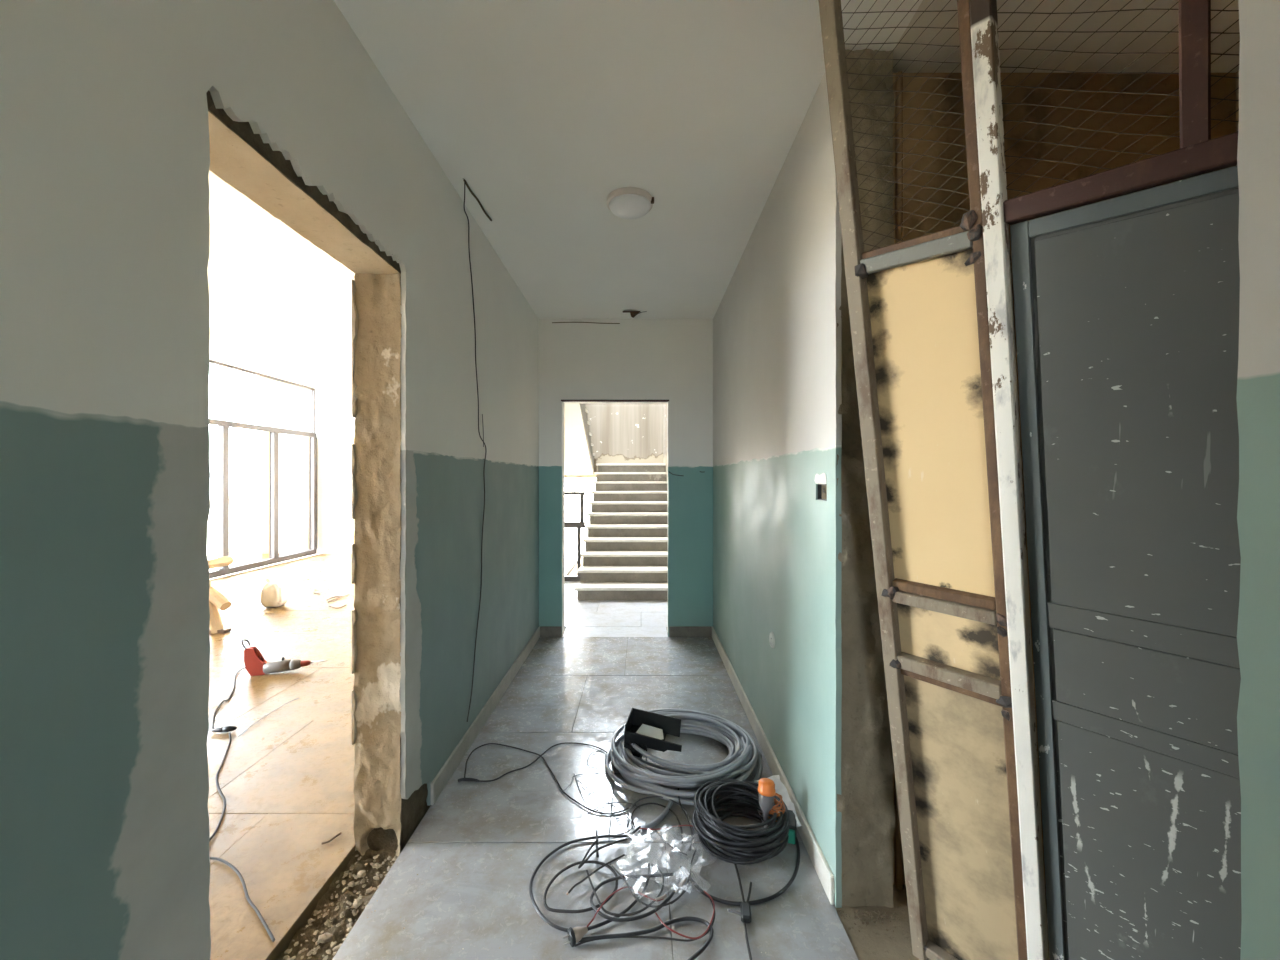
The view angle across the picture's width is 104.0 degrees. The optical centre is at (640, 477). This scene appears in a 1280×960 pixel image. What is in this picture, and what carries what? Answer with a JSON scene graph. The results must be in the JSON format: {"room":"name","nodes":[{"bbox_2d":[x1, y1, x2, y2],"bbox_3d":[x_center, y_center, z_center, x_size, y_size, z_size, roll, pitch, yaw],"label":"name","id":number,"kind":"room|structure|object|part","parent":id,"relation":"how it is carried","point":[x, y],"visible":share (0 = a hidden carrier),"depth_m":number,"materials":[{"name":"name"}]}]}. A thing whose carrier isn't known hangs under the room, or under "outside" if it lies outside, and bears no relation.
{"room":"corridor under renovation","nodes":[
{"label":"corridor under renovation","id":0,"kind":"room"},
{"bbox_2d":[209,336,318,388],"bbox_3d":[-6.480,-1.935,4.350,0.200,0.330,11.100,0,0,0],"label":"wall","id":1,"kind":"structure","parent":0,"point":[221,351],"depth_m":8.38,"materials":[{"name":"paint"}]},
{"bbox_2d":[209,360,317,578],"bbox_3d":[-6.440,-0.130,8.240,0.100,3.260,3.290,0,0,0],"label":"window","id":2,"kind":"structure","parent":1,"relation":"attached to","point":[286,410],"depth_m":8.90,"materials":[{"name":"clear glass"}]},
{"bbox_3d":[-6.440,0.300,8.240,0.006,2.200,0.950,0,0,0],"label":"pane","id":3,"kind":"part","parent":2,"relation":"part of","materials":[{"name":"clear glass"}]},
{"bbox_3d":[-6.440,-1.302,8.240,0.006,0.835,3.136,0,0,0],"label":"pane","id":4,"kind":"part","parent":2,"relation":"part of","materials":[{"name":"clear glass"}]},
{"bbox_3d":[-6.440,1.450,8.240,0.100,0.100,3.240,0,0,0],"label":"sill rail","id":5,"kind":"part","parent":2,"relation":"part of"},
{"bbox_3d":[-6.440,-1.740,8.240,0.060,0.040,3.240,0,0,0],"label":"head rail","id":6,"kind":"part","parent":2,"relation":"part of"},
{"bbox_3d":[-6.440,0.300,9.300,0.006,2.200,0.950,0,0,0],"label":"pane","id":7,"kind":"part","parent":2,"relation":"part of","materials":[{"name":"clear glass"}]},
{"bbox_2d":[0,0,538,959],"bbox_3d":[-1.069,0.025,0.560,0.208,3.050,8.320,0,0,0],"label":"wall","id":8,"kind":"structure","parent":0,"point":[116,116],"depth_m":1.02,"materials":[{"name":"paint"}]},
{"bbox_2d":[464,182,485,721],"bbox_3d":[-0.941,-0.076,2.795,0.050,2.845,0.562,0,0,-7],"label":"wire","id":9,"kind":"object","parent":8,"relation":"attached to","point":[464,182],"visible":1,"depth_m":2.91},
{"bbox_2d":[431,626,539,804],"bbox_3d":[-0.958,1.450,3.505,0.014,0.100,2.430,0,0,0],"label":"baseboard","id":10,"kind":"structure","parent":8,"relation":"attached to","point":[443,776],"depth_m":2.89,"materials":[{"name":"stone"}]},
{"bbox_2d":[207,170,354,371],"bbox_3d":[-3.875,-2.175,4.350,5.410,0.150,11.500,0,0,0],"label":"ceiling","id":11,"kind":"structure","parent":0,"point":[273,292],"depth_m":5.60,"materials":[{"name":"paint"}]},
{"bbox_2d":[311,372,354,555],"bbox_3d":[-4.390,-0.270,10.000,4.380,3.660,0.200,0,0,0],"label":"wall","id":12,"kind":"structure","parent":0,"point":[335,425],"depth_m":9.90,"materials":[{"name":"paint"}]},
{"bbox_2d":[207,491,592,578],"bbox_3d":[-5.000,1.637,15.000,70.000,0.125,90.000,0,0,0],"label":"ground","id":13,"kind":"structure","parent":0,"point":[244,509],"depth_m":16.24,"materials":[{"name":"white"}]},
{"bbox_2d":[565,404,662,477],"bbox_3d":[-0.875,-2.500,10.200,2.650,5.000,0.200,0,0,0],"label":"wall","id":14,"kind":"structure","parent":0,"point":[621,433],"depth_m":10.10,"materials":[{"name":"paint"}]},
{"bbox_2d":[539,319,712,636],"bbox_3d":[-0.600,-0.175,4.818,3.200,3.450,0.204,0,0,0],"label":"wall","id":15,"kind":"structure","parent":0,"point":[631,361],"depth_m":4.72,"materials":[{"name":"paint"}]},
{"bbox_2d":[540,626,561,636],"bbox_3d":[-0.850,1.450,4.713,0.203,0.100,0.014,0,0,0],"label":"baseboard","id":16,"kind":"structure","parent":15,"relation":"attached to","point":[545,631],"depth_m":4.71,"materials":[{"name":"tile"}]},
{"bbox_2d":[552,322,619,323],"bbox_3d":[-0.520,-1.464,4.718,0.640,0.020,0.008,0,0,0],"label":"trim","id":17,"kind":"structure","parent":15,"relation":"attached to","point":[552,322],"depth_m":4.71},
{"bbox_2d":[669,626,711,636],"bbox_3d":[0.467,1.450,4.713,0.399,0.100,0.014,0,0,0],"label":"baseboard","id":18,"kind":"structure","parent":15,"relation":"attached to","point":[674,631],"depth_m":4.71,"materials":[{"name":"stone"}]},
{"bbox_2d":[207,554,1049,959],"bbox_3d":[-2.090,1.531,3.150,8.580,0.063,13.500,0,0,0],"label":"floor","id":19,"kind":"structure","parent":0,"point":[486,907],"depth_m":2.21,"materials":[{"name":"tile"}]},
{"bbox_2d":[209,732,230,840],"bbox_3d":[-2.063,1.490,2.467,0.069,0.019,1.126,0,0,-35],"label":"extension","id":20,"kind":"object","parent":19,"relation":"on","point":[229,733],"visible":0.88,"depth_m":2.38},
{"bbox_2d":[208,556,233,633],"bbox_3d":[-4.300,1.163,4.870,0.501,0.707,0.619,0,0,-37],"label":"trestle","id":21,"kind":"object","parent":19,"relation":"on","point":[217,600],"visible":0.44,"depth_m":4.85,"materials":[{"name":"brown wood"}]},
{"bbox_3d":[-4.201,1.191,4.870,0.264,0.646,0.104,0,0,0],"label":"leg","id":22,"kind":"part","parent":21,"relation":"part of","materials":[{"name":"brown wood"}]},
{"bbox_2d":[211,725,236,731],"bbox_3d":[-2.462,1.482,2.951,0.130,0.036,0.036,0,0,-8],"label":"plug","id":23,"kind":"object","parent":19,"relation":"on","point":[229,728],"visible":1,"depth_m":2.94,"materials":[{"name":"grey plastic"}]},
{"bbox_2d":[212,667,244,728],"bbox_3d":[-2.808,1.482,3.445,0.111,0.034,1.153,0,0,-31],"label":"cord","id":24,"kind":"object","parent":19,"relation":"on","point":[244,667],"visible":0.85,"depth_m":3.35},
{"bbox_2d":[210,857,274,941],"bbox_3d":[-1.459,1.494,1.818,0.678,0.008,0.064,0,0,32],"label":"extension","id":25,"kind":"object","parent":19,"relation":"on","point":[250,902],"visible":0.79,"depth_m":1.78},
{"bbox_2d":[238,698,297,736],"bbox_3d":[-2.340,1.494,3.144,0.038,0.004,0.508,0,0,0],"label":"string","id":26,"kind":"object","parent":19,"relation":"on","point":[297,698],"visible":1,"depth_m":3.15,"materials":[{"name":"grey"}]},
{"bbox_2d":[260,578,289,606],"bbox_3d":[-4.288,1.335,5.858,0.263,0.331,0.217,0,0,0],"label":"sack","id":27,"kind":"object","parent":19,"relation":"on","point":[275,593],"visible":1,"depth_m":5.79,"materials":[{"name":"fabric"}]},
{"bbox_2d":[241,639,328,675],"bbox_3d":[-2.748,1.361,3.872,0.579,0.278,0.090,0,0,-16],"label":"power tool","id":28,"kind":"object","parent":19,"relation":"on","point":[255,663],"visible":1,"depth_m":3.81,"materials":[{"name":"red plastic"}]},
{"bbox_3d":[-2.996,1.262,3.795,0.060,0.082,0.021,0,0,-25],"label":"handle","id":29,"kind":"part","parent":28,"relation":"part of","materials":[{"name":"grey plastic"}]},
{"bbox_3d":[-2.929,1.393,3.820,0.155,0.215,0.052,0,0,-16],"label":"handle","id":30,"kind":"part","parent":28,"relation":"part of","materials":[{"name":"red plastic"}]},
{"bbox_3d":[-2.797,1.453,3.858,0.182,0.094,0.090,0,0,-16],"label":"motor","id":31,"kind":"part","parent":28,"relation":"part of","materials":[{"name":"grey plastic"}]},
{"bbox_2d":[322,832,340,843],"bbox_3d":[-1.280,1.494,2.070,0.019,0.008,0.076,0,0,35],"label":"scrap","id":32,"kind":"object","parent":19,"relation":"on","point":[338,834],"visible":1,"depth_m":2.06,"materials":[{"name":"brown metal"}]},
{"bbox_2d":[275,848,400,959],"bbox_3d":[-1.067,1.546,1.635,0.205,0.059,1.070,0,0,0],"label":"soil","id":33,"kind":"structure","parent":19,"relation":"in","point":[318,924],"depth_m":1.80,"materials":[{"name":"soil"}]},
{"bbox_2d":[318,932,332,942],"bbox_3d":[-1.050,1.528,1.660,0.044,0.028,0.026,0,0,19],"label":"chunk","id":34,"kind":"object","parent":33,"relation":"on","point":[326,937],"visible":1,"depth_m":1.66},
{"bbox_2d":[283,854,397,959],"bbox_3d":[-1.064,1.536,1.577,0.196,0.030,0.920,0,0,0],"label":"rubble","id":35,"kind":"object","parent":33,"relation":"on","point":[328,923],"visible":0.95,"depth_m":1.77,"materials":[{"name":"stone"}]},
{"bbox_2d":[352,896,362,908],"bbox_3d":[-1.019,1.528,1.801,0.033,0.027,0.032,0,0,0],"label":"chunk","id":36,"kind":"object","parent":33,"relation":"on","point":[359,900],"visible":1,"depth_m":1.79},
{"bbox_2d":[357,870,365,877],"bbox_3d":[-1.080,1.528,1.929,0.034,0.025,0.024,0,0,0],"label":"chunk","id":37,"kind":"object","parent":33,"relation":"on","point":[361,873],"visible":1,"depth_m":1.92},
{"bbox_2d":[352,430,354,543],"bbox_3d":[-5.545,0.275,9.797,0.220,2.450,0.065,0,0,0],"label":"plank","id":38,"kind":"object","parent":19,"relation":"on","point":[353,431],"visible":0.09,"depth_m":9.79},
{"bbox_2d":[465,742,606,781],"bbox_3d":[-0.454,1.491,2.657,0.903,0.016,0.321,0,0,-7],"label":"cable","id":39,"kind":"object","parent":19,"relation":"on","point":[565,742],"visible":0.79,"depth_m":2.64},
{"bbox_2d":[458,778,478,781],"bbox_3d":[-0.850,1.491,2.469,0.108,0.016,0.022,0,0,0],"label":"joint","id":40,"kind":"object","parent":39,"relation":"attached to","point":[460,779],"visible":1,"depth_m":2.47,"materials":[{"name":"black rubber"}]},
{"bbox_2d":[464,743,635,814],"bbox_3d":[-0.473,1.494,2.511,1.000,0.009,0.339,0,0,20],"label":"cable","id":41,"kind":"object","parent":19,"relation":"on","point":[566,794],"visible":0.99,"depth_m":2.52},
{"bbox_2d":[367,649,765,952],"bbox_3d":[-0.156,1.498,2.901,1.615,0.005,2.980,0,0,0],"label":"debris","id":42,"kind":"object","parent":19,"relation":"on","point":[642,649],"depth_m":2.27,"materials":[{"name":"stone"}]},
{"bbox_2d":[565,492,584,580],"bbox_3d":[-1.508,0.850,7.300,1.385,1.300,0.060,0,0,0],"label":"balustrade","id":43,"kind":"object","parent":19,"relation":"on","point":[581,524],"visible":0.33,"depth_m":7.27,"materials":[{"name":"metal"}]},
{"bbox_3d":[-1.505,1.465,7.300,1.290,0.070,0.060,0,0,0],"label":"rail","id":44,"kind":"part","parent":43,"relation":"part of","materials":[{"name":"metal"}]},
{"bbox_3d":[-1.482,0.225,7.300,1.335,0.050,0.050,0,0,0],"label":"rail","id":45,"kind":"part","parent":43,"relation":"part of","materials":[{"name":"metal"}]},
{"bbox_3d":[-1.482,0.685,7.300,1.335,0.090,0.060,0,0,0],"label":"rail","id":46,"kind":"part","parent":43,"relation":"part of","materials":[{"name":"metal"}]},
{"bbox_3d":[-0.905,1.080,7.300,0.050,0.700,0.050,0,0,0],"label":"post","id":47,"kind":"part","parent":43,"relation":"part of","materials":[{"name":"metal"}]},
{"bbox_3d":[-0.860,0.445,7.300,0.056,0.390,0.050,0,0,0],"label":"post","id":48,"kind":"part","parent":43,"relation":"part of","materials":[{"name":"metal"}]},
{"bbox_2d":[563,926,587,946],"bbox_3d":[-0.214,1.474,1.614,0.049,0.049,0.080,0,0,42],"label":"plug","id":49,"kind":"object","parent":19,"relation":"on","point":[575,934],"visible":1,"depth_m":1.60,"materials":[{"name":"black plastic"}]},
{"bbox_2d":[543,860,617,912],"bbox_3d":[-0.214,1.484,1.822,0.262,0.014,0.233,0,0,0],"label":"cable","id":50,"kind":"object","parent":19,"relation":"on","point":[588,861],"visible":0.98,"depth_m":1.79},
{"bbox_2d":[529,826,649,931],"bbox_3d":[-0.171,1.490,1.869,0.483,0.014,0.422,0,0,-17],"label":"cable","id":51,"kind":"object","parent":19,"relation":"on","point":[635,901],"visible":0.87,"depth_m":1.82,"materials":[{"name":"black rubber"}]},
{"bbox_2d":[564,773,619,789],"bbox_3d":[-0.257,1.494,2.498,0.307,0.005,0.096,0,0,-28],"label":"wire","id":52,"kind":"object","parent":19,"relation":"on","point":[585,773],"visible":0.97,"depth_m":2.53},
{"bbox_2d":[568,854,624,892],"bbox_3d":[-0.165,1.475,1.873,0.264,0.011,0.016,0,0,-43],"label":"cable","id":53,"kind":"object","parent":19,"relation":"on","point":[623,855],"visible":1,"depth_m":1.87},
{"bbox_2d":[596,831,598,857],"bbox_3d":[-0.177,1.479,2.024,0.009,0.011,0.140,0,0,-7],"label":"peg","id":54,"kind":"object","parent":19,"relation":"on","point":[596,831],"visible":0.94,"depth_m":2.01,"materials":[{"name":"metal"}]},
{"bbox_2d":[587,750,610,767],"bbox_3d":[-0.234,1.494,2.663,0.146,0.006,0.129,0,0,-35],"label":"wire","id":55,"kind":"object","parent":19,"relation":"on","point":[599,750],"visible":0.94,"depth_m":2.63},
{"bbox_2d":[577,780,627,814],"bbox_3d":[-0.190,1.494,2.344,0.358,0.007,0.010,0,0,45],"label":"wire","id":56,"kind":"object","parent":19,"relation":"on","point":[577,780],"visible":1,"depth_m":2.33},
{"bbox_2d":[574,773,639,814],"bbox_3d":[-0.213,1.495,2.356,0.391,0.005,0.171,0,0,31],"label":"wire","id":57,"kind":"object","parent":19,"relation":"on","point":[574,773],"visible":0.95,"depth_m":2.27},
{"bbox_2d":[578,835,636,868],"bbox_3d":[-0.150,1.470,2.001,0.279,0.014,0.085,0,0,-38],"label":"cable","id":58,"kind":"object","parent":19,"relation":"on","point":[585,859],"visible":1,"depth_m":1.98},
{"bbox_2d":[587,802,639,814],"bbox_3d":[-0.127,1.495,2.272,0.242,0.005,0.061,0,0,-10],"label":"wire","id":59,"kind":"object","parent":19,"relation":"on","point":[612,802],"visible":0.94,"depth_m":2.29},
{"bbox_2d":[574,464,667,599],"bbox_3d":[-0.184,0.620,8.100,1.256,1.760,4.000,0,0,0],"label":"flight","id":60,"kind":"object","parent":19,"relation":"on","point":[625,555],"visible":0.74,"depth_m":7.26,"materials":[{"name":"concrete"}]},
{"bbox_2d":[616,817,632,834],"bbox_3d":[-0.086,1.494,2.144,0.099,0.004,0.121,0,0,0],"label":"wire","id":61,"kind":"object","parent":19,"relation":"on","point":[620,817],"visible":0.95,"depth_m":2.14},
{"bbox_2d":[586,864,663,915],"bbox_3d":[-0.053,1.473,1.791,0.284,0.012,0.215,0,0,-7],"label":"cable","id":62,"kind":"object","parent":19,"relation":"on","point":[653,865],"visible":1,"depth_m":1.74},
{"bbox_2d":[587,886,663,926],"bbox_3d":[-0.069,1.468,1.736,0.278,0.008,0.104,0,0,-23],"label":"wire","id":63,"kind":"object","parent":19,"relation":"on","point":[637,891],"visible":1,"depth_m":1.75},
{"bbox_2d":[590,872,681,921],"bbox_3d":[-0.013,1.477,1.768,0.333,0.016,0.206,0,0,0],"label":"cable","id":64,"kind":"object","parent":19,"relation":"on","point":[615,919],"visible":1,"depth_m":1.76,"materials":[{"name":"black rubber"}]},
{"bbox_2d":[575,897,714,946],"bbox_3d":[0.044,1.493,1.637,0.492,0.008,0.160,0,0,-27],"label":"cable","id":65,"kind":"object","parent":19,"relation":"on","point":[707,932],"visible":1,"depth_m":1.62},
{"bbox_2d":[578,916,713,959],"bbox_3d":[0.017,1.490,1.603,0.444,0.013,0.188,0,0,0],"label":"cable","id":66,"kind":"object","parent":19,"relation":"on","point":[700,951],"visible":1,"depth_m":1.63,"materials":[{"name":"black rubber"}]},
{"bbox_2d":[631,803,682,842],"bbox_3d":[0.089,1.486,2.176,0.269,0.010,0.183,0,0,25],"label":"wire","id":67,"kind":"object","parent":19,"relation":"on","point":[645,803],"visible":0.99,"depth_m":2.21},
{"bbox_2d":[627,796,693,850],"bbox_3d":[0.106,1.478,2.174,0.337,0.009,0.253,0,0,29],"label":"wire","id":68,"kind":"object","parent":19,"relation":"on","point":[649,796],"visible":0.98,"depth_m":2.24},
{"bbox_2d":[605,709,761,831],"bbox_3d":[0.228,1.438,2.662,0.856,0.135,0.818,0,0,-25],"label":"cable coil","id":69,"kind":"object","parent":19,"relation":"on","point":[644,777],"visible":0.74,"depth_m":2.46,"materials":[{"name":"plastic"}]},
{"bbox_2d":[624,708,681,760],"bbox_3d":[0.071,1.354,2.612,0.312,0.236,0.164,0,0,16],"label":"tray","id":70,"kind":"object","parent":69,"relation":"on","point":[646,729],"visible":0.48,"depth_m":2.63,"materials":[{"name":"plastic"}]},
{"bbox_3d":[-0.066,1.328,2.651,0.006,0.160,0.130,7,16,14],"label":"plate","id":71,"kind":"part","parent":70,"relation":"part of","materials":[{"name":"black plastic"}]},
{"bbox_3d":[0.028,1.370,2.636,0.194,0.006,0.119,7,16,14],"label":"plate","id":72,"kind":"part","parent":70,"relation":"part of","materials":[{"name":"black plastic"}]},
{"bbox_3d":[0.058,1.380,2.563,0.300,0.120,0.006,7,16,14],"label":"plate","id":73,"kind":"part","parent":70,"relation":"part of","materials":[{"name":"black plastic"}]},
{"bbox_3d":[0.079,1.305,2.672,0.270,0.110,0.005,7,16,14],"label":"plate","id":74,"kind":"part","parent":70,"relation":"part of","materials":[{"name":"black plastic"}]},
{"bbox_2d":[678,788,692,850],"bbox_3d":[0.193,1.472,2.184,0.030,0.009,0.414,0,0,-4],"label":"wire","id":75,"kind":"object","parent":69,"relation":"on","point":[678,788],"visible":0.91,"depth_m":2.13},
{"bbox_2d":[672,848,696,903],"bbox_3d":[0.174,1.486,1.871,0.029,0.009,0.285,0,0,24],"label":"wire","id":76,"kind":"object","parent":19,"relation":"on","point":[696,848],"visible":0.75,"depth_m":1.89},
{"bbox_2d":[655,890,714,938],"bbox_3d":[0.173,1.486,1.690,0.208,0.008,0.146,0,0,-26],"label":"wire","id":77,"kind":"object","parent":19,"relation":"on","point":[705,892],"visible":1,"depth_m":1.65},
{"bbox_2d":[679,837,799,905],"bbox_3d":[0.441,1.482,1.904,0.529,0.036,0.260,0,0,-24],"label":"cable","id":78,"kind":"object","parent":19,"relation":"on","point":[759,901],"visible":0.85,"depth_m":1.80,"materials":[{"name":"rubber"}]},
{"bbox_2d":[734,864,744,901],"bbox_3d":[0.361,1.483,1.837,0.016,0.033,0.277,0,0,1],"label":"lead","id":79,"kind":"object","parent":19,"relation":"on","point":[737,872],"visible":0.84,"depth_m":1.83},
{"bbox_2d":[728,882,751,923],"bbox_3d":[0.369,1.473,1.729,0.125,0.054,0.077,0,0,-37],"label":"plug","id":80,"kind":"object","parent":19,"relation":"on","point":[745,911],"visible":1,"depth_m":1.71,"materials":[{"name":"plastic"}]},
{"bbox_2d":[692,779,788,864],"bbox_3d":[0.414,1.421,2.092,0.403,0.154,0.408,0,0,0],"label":"cable coil","id":81,"kind":"object","parent":19,"relation":"on","point":[711,829],"visible":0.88,"depth_m":1.99,"materials":[{"name":"rubber"}]},
{"bbox_2d":[758,778,775,820],"bbox_3d":[0.517,1.323,2.059,0.072,0.155,0.072,0,0,-9],"label":"plug","id":82,"kind":"object","parent":81,"relation":"on","point":[766,790],"visible":0.97,"depth_m":2.03,"materials":[{"name":"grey plastic"}]},
{"bbox_2d":[768,793,784,821],"bbox_3d":[0.551,1.363,2.079,0.091,0.080,0.098,0,0,0],"label":"wire","id":83,"kind":"object","parent":81,"relation":"on","point":[776,801],"visible":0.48,"depth_m":2.05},
{"bbox_2d":[743,922,751,959],"bbox_3d":[0.338,1.495,1.560,0.025,0.008,0.239,0,0,8],"label":"lead","id":84,"kind":"object","parent":19,"relation":"on","point":[744,923],"visible":1,"depth_m":1.61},
{"bbox_2d":[754,775,800,827],"bbox_3d":[0.592,1.455,2.239,0.160,0.076,0.381,0,0,0],"label":"paper wrapper","id":85,"kind":"object","parent":19,"relation":"on","point":[780,788],"visible":0.29,"depth_m":2.27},
{"bbox_2d":[788,810,796,844],"bbox_3d":[0.617,1.462,2.095,0.065,0.075,0.122,0,0,18],"label":"pack","id":86,"kind":"object","parent":19,"relation":"on","point":[792,834],"visible":0.51,"depth_m":2.04,"materials":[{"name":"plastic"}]},
{"bbox_2d":[837,909,905,934],"bbox_3d":[0.779,1.498,1.687,0.203,0.008,0.099,0,0,0],"label":"debris","id":87,"kind":"object","parent":19,"relation":"on","point":[857,911],"visible":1,"depth_m":1.71,"materials":[{"name":"soil"}]},
{"bbox_2d":[818,0,1241,959],"bbox_3d":[0.919,0.133,1.089,0.638,2.760,0.822,0,0,-41],"label":"door","id":88,"kind":"structure","parent":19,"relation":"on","point":[1126,307],"depth_m":1.09,"materials":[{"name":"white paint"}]},
{"bbox_3d":[0.734,-0.109,1.261,0.012,0.870,0.299,-16,14,-40],"label":"panel","id":89,"kind":"part","parent":88,"relation":"part of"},
{"bbox_3d":[0.821,0.427,1.337,0.012,0.205,0.262,-16,14,-40],"label":"panel","id":90,"kind":"part","parent":88,"relation":"part of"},
{"bbox_3d":[0.914,1.002,1.418,0.012,0.940,0.303,-16,14,-40],"label":"panel","id":91,"kind":"part","parent":88,"relation":"part of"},
{"bbox_3d":[0.860,0.136,1.153,0.050,2.780,0.191,-16,14,-40],"label":"post","id":92,"kind":"part","parent":88,"relation":"part of","materials":[{"name":"metal"}]},
{"bbox_3d":[0.942,-0.497,0.861,0.010,0.034,0.441,-16,14,-40],"label":"rail","id":93,"kind":"part","parent":88,"relation":"part of","materials":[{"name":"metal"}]},
{"bbox_3d":[1.003,-0.091,0.926,0.007,0.781,0.450,-16,14,-40],"label":"raised panel","id":94,"kind":"part","parent":88,"relation":"part of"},
{"bbox_3d":[1.075,0.322,0.978,0.007,0.059,0.442,-16,14,-40],"label":"lock rail","id":95,"kind":"part","parent":88,"relation":"part of","materials":[{"name":"metal"}]},
{"bbox_3d":[1.113,0.553,1.010,0.007,0.048,0.442,-16,14,-40],"label":"lock rail","id":96,"kind":"part","parent":88,"relation":"part of","materials":[{"name":"grey paint"}]},
{"bbox_3d":[1.089,0.440,1.001,0.007,0.178,0.416,-16,14,-40],"label":"raised panel","id":97,"kind":"part","parent":88,"relation":"part of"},
{"bbox_3d":[1.182,1.014,1.082,0.007,0.892,0.456,-16,14,-40],"label":"raised panel","id":98,"kind":"part","parent":88,"relation":"part of","materials":[{"name":"grey paint"}]},
{"bbox_3d":[0.098,1.447,1.892,0.388,0.101,0.407,0,0,0],"label":"plastic bag","id":99,"kind":"object","parent":19,"relation":"on","visible":0},
{"bbox_2d":[610,864,690,907],"bbox_3d":[0.010,1.467,1.790,0.313,0.010,0.138,0,0,18],"label":"cable","id":100,"kind":"object","parent":99,"relation":"on","point":[611,865],"visible":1,"depth_m":1.75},
{"bbox_2d":[655,894,666,901],"bbox_3d":[0.070,1.467,1.745,0.042,0.013,0.014,0,0,-25],"label":"joint","id":101,"kind":"object","parent":99,"relation":"in","point":[664,896],"visible":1,"depth_m":1.74,"materials":[{"name":"plastic"}]},
{"bbox_2d":[640,825,692,829],"bbox_3d":[0.114,1.467,2.098,0.238,0.010,0.023,0,0,-5],"label":"wire","id":102,"kind":"object","parent":99,"relation":"on","point":[676,825],"visible":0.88,"depth_m":2.09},
{"bbox_2d":[655,829,686,855],"bbox_3d":[0.111,1.442,1.977,0.024,0.010,0.181,0,0,-40],"label":"wire","id":103,"kind":"object","parent":99,"relation":"on","point":[655,829],"visible":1,"depth_m":1.96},
{"bbox_2d":[679,876,686,887],"bbox_3d":[0.154,1.468,1.819,0.016,0.016,0.049,0,0,31],"label":"joint","id":104,"kind":"object","parent":99,"relation":"in","point":[683,881],"visible":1,"depth_m":1.81,"materials":[{"name":"plastic"}]},
{"bbox_2d":[663,404,667,490],"bbox_3d":[0.550,-1.720,7.610,0.200,6.560,5.380,0,0,0],"label":"wall","id":105,"kind":"structure","parent":0,"point":[665,406],"depth_m":9.18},
{"bbox_2d":[334,0,1239,318],"bbox_3d":[0.615,-1.575,0.470,3.570,0.150,8.540,0,0,0],"label":"ceiling","id":106,"kind":"structure","parent":0,"point":[545,109],"depth_m":1.97,"materials":[{"name":"paint"}]},
{"bbox_2d":[463,179,491,220],"bbox_3d":[-0.878,-1.493,2.710,0.012,0.021,0.392,0,0,3],"label":"wire","id":107,"kind":"object","parent":106,"relation":"attached to","point":[464,180],"visible":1,"depth_m":2.68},
{"bbox_2d":[607,187,653,218],"bbox_3d":[-0.058,-1.464,2.700,0.256,0.072,0.252,0,0,0],"label":"ceiling lamp","id":108,"kind":"object","parent":106,"relation":"attached to","point":[624,202],"visible":1,"depth_m":2.63,"materials":[{"name":"plastic"}]},
{"bbox_2d":[609,194,650,218],"bbox_3d":[-0.060,-1.450,2.700,0.228,0.044,0.228,0,0,0],"label":"diffuser","id":109,"kind":"object","parent":108,"relation":"attached to","point":[625,206],"depth_m":2.65,"materials":[{"name":"plastic"}]},
{"bbox_2d":[623,311,646,317],"bbox_3d":[-0.057,-1.468,4.488,0.216,0.061,0.043,0,0,0],"label":"ceiling hook","id":110,"kind":"object","parent":106,"relation":"attached to","point":[633,313],"visible":1,"depth_m":4.49,"materials":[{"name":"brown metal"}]},
{"bbox_2d":[713,0,1279,959],"bbox_3d":[0.781,0.025,0.560,0.207,3.050,8.320,0,0,0],"label":"wall","id":111,"kind":"structure","parent":0,"point":[794,565],"depth_m":1.76,"materials":[{"name":"paint"}]},
{"bbox_2d":[769,632,774,647],"bbox_3d":[0.672,0.835,2.576,0.017,0.080,0.080,0,0,0],"label":"wall socket","id":112,"kind":"object","parent":111,"relation":"attached to","point":[771,636],"visible":1,"depth_m":2.56,"materials":[{"name":"plastic"}]},
{"bbox_2d":[712,626,833,904],"bbox_3d":[0.673,1.450,3.237,0.014,0.100,2.965,0,0,0],"label":"baseboard","id":113,"kind":"structure","parent":111,"relation":"attached to","point":[820,864],"depth_m":2.34,"materials":[{"name":"stone"}]},
{"bbox_2d":[818,484,826,500],"bbox_3d":[0.710,0.053,1.887,0.048,0.061,0.110,0,0,0],"label":"junction box","id":114,"kind":"object","parent":111,"relation":"attached to","point":[820,490],"visible":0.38,"depth_m":1.94,"materials":[{"name":"black plastic"}]},
{"bbox_2d":[893,73,1235,883],"bbox_3d":[1.643,0.030,1.925,1.515,3.060,0.150,0,0,0],"label":"wall","id":115,"kind":"structure","parent":0,"point":[1223,87],"depth_m":1.85,"materials":[{"name":"paint"}]},
{"bbox_2d":[896,71,902,889],"bbox_3d":[0.945,0.010,1.831,0.023,2.980,0.023,0,0,0],"label":"conduit pipe","id":116,"kind":"object","parent":115,"relation":"attached to","point":[899,83],"visible":0.34,"depth_m":1.82,"materials":[{"name":"metal"}]},
{"bbox_2d":[1236,71,1238,131],"bbox_3d":[2.300,0.030,0.825,0.200,3.060,2.050,0,0,0],"label":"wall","id":117,"kind":"structure","parent":0,"point":[1237,72],"depth_m":1.84,"materials":[{"name":"paint"}]},
{"bbox_3d":[-1.506,-0.160,9.575,1.388,0.200,1.050,0,0,0],"label":"landing slab","id":118,"kind":"object","parent":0,"visible":0},
{"bbox_2d":[565,404,595,474],"bbox_3d":[-1.498,-1.024,7.490,1.365,1.927,3.260,0,0,0],"label":"flight","id":119,"kind":"object","parent":118,"relation":"on","point":[579,455],"visible":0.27,"depth_m":8.09,"materials":[{"name":"paint"}]}
]}

